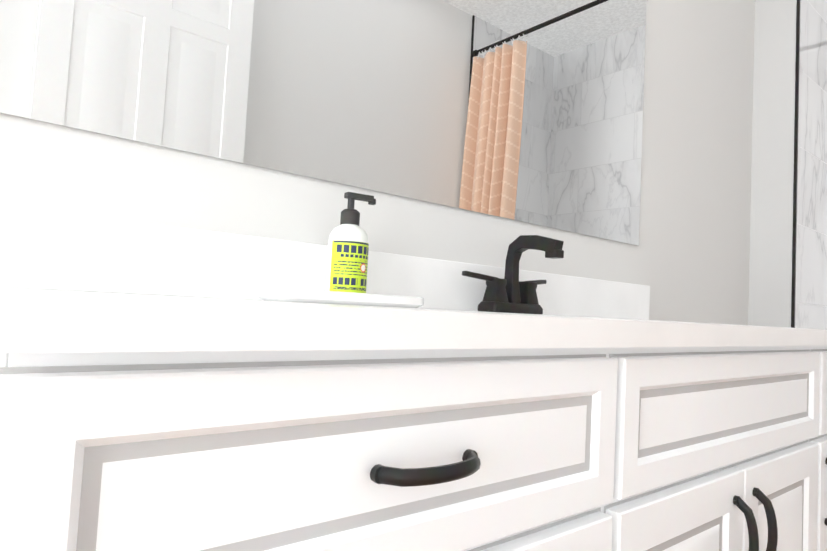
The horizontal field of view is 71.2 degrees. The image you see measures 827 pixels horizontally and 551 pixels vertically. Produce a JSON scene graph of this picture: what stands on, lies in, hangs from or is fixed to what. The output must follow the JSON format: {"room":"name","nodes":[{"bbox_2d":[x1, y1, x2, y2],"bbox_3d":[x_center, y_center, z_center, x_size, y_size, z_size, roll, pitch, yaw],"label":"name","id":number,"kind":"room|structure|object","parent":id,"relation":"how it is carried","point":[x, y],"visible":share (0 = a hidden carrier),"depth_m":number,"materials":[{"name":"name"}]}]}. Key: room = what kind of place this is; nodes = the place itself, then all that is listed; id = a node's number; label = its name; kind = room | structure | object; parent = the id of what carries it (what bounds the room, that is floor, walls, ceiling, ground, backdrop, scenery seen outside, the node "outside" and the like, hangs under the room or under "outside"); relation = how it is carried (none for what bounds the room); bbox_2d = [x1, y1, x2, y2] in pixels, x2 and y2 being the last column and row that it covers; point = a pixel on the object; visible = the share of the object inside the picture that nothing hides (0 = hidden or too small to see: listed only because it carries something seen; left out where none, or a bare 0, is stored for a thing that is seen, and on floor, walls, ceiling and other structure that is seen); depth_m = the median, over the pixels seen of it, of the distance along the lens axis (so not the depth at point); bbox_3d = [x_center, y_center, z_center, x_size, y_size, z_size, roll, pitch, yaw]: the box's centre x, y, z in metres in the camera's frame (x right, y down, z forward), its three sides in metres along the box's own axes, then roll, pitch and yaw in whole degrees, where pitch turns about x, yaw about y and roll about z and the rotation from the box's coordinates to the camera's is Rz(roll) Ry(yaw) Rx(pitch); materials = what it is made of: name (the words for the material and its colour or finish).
{"room":"bathroom","nodes":[
{"label":"bathroom","id":0,"kind":"room"},
{"bbox_2d":[0,0,754,324],"bbox_3d":[-0.598,-0.494,0.767,5.060,2.740,0.100,6,-4,-40],"label":"wall","id":1,"kind":"structure","parent":0,"point":[687,259],"depth_m":1.61,"materials":[{"name":"white paint"}]},
{"bbox_2d":[0,0,646,245],"bbox_3d":[0.092,-0.625,1.274,1.625,0.950,0.009,6,-4,-40],"label":"mirror","id":2,"kind":"object","parent":1,"relation":"attached to","point":[529,111],"visible":1,"depth_m":1.14,"materials":[{"name":"silver mirror"}]},
{"bbox_2d":[0,204,649,319],"bbox_3d":[0.077,0.022,1.247,1.680,0.105,0.020,6,-4,-40],"label":"backsplash","id":3,"kind":"structure","parent":1,"relation":"attached to","point":[39,248],"depth_m":0.91,"materials":[{"name":"white stone"}]},
{"bbox_2d":[748,0,795,327],"bbox_3d":[1.745,-0.270,2.629,0.940,2.740,0.248,6,-4,-40],"label":"wall","id":4,"kind":"structure","parent":0,"point":[770,259],"depth_m":2.30,"materials":[{"name":"grey paint"}]},
{"bbox_2d":[791,0,800,327],"bbox_3d":[1.472,-0.306,2.229,0.010,2.740,0.010,6,-4,-40],"label":"trim","id":5,"kind":"structure","parent":4,"relation":"attached to","point":[794,234],"depth_m":2.23,"materials":[{"name":"black metal"}]},
{"bbox_2d":[790,0,826,329],"bbox_3d":[1.791,-0.275,2.498,0.838,2.740,0.012,6,-4,-40],"label":"wall tiles","id":6,"kind":"structure","parent":4,"relation":"attached to","point":[811,280],"depth_m":2.35,"materials":[{"name":"tile"}]},
{"bbox_3d":[0.255,0.951,0.312,6.000,0.100,1.872,6,-4,-40],"label":"floor","id":7,"kind":"structure","parent":0,"visible":0},
{"bbox_2d":[0,324,826,550],"bbox_3d":[0.228,0.518,0.998,1.668,0.835,0.588,6,-4,-40],"label":"bathroom vanity","id":8,"kind":"object","parent":7,"relation":"on","point":[164,414],"depth_m":0.47,"materials":[{"name":"paint"}]},
{"bbox_2d":[0,284,826,335],"bbox_3d":[0.251,0.087,1.031,1.680,0.030,0.573,6,-4,-40],"label":"countertop","id":9,"kind":"structure","parent":8,"relation":"on","point":[18,305],"depth_m":0.41,"materials":[{"name":"white stone"}]},
{"bbox_2d":[257,288,423,307],"bbox_3d":[-0.117,0.040,0.997,0.296,0.020,0.104,6,-4,-40],"label":"soap tray","id":10,"kind":"object","parent":9,"relation":"on","point":[302,295],"visible":1,"depth_m":0.93,"materials":[{"name":"ceramic"}]},
{"bbox_2d":[325,192,375,293],"bbox_3d":[-0.108,-0.050,1.005,0.081,0.186,0.070,5,-4,-32],"label":"soap bottle","id":11,"kind":"object","parent":10,"relation":"on","point":[347,256],"visible":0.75,"depth_m":0.97,"materials":[{"name":"plastic"}]},
{"bbox_2d":[462,235,563,313],"bbox_3d":[0.250,-0.002,1.242,0.272,0.169,0.153,6,-4,-40],"label":"faucet","id":12,"kind":"object","parent":9,"relation":"on","point":[510,292],"visible":1,"depth_m":1.24,"materials":[{"name":"black metal"}]}
]}

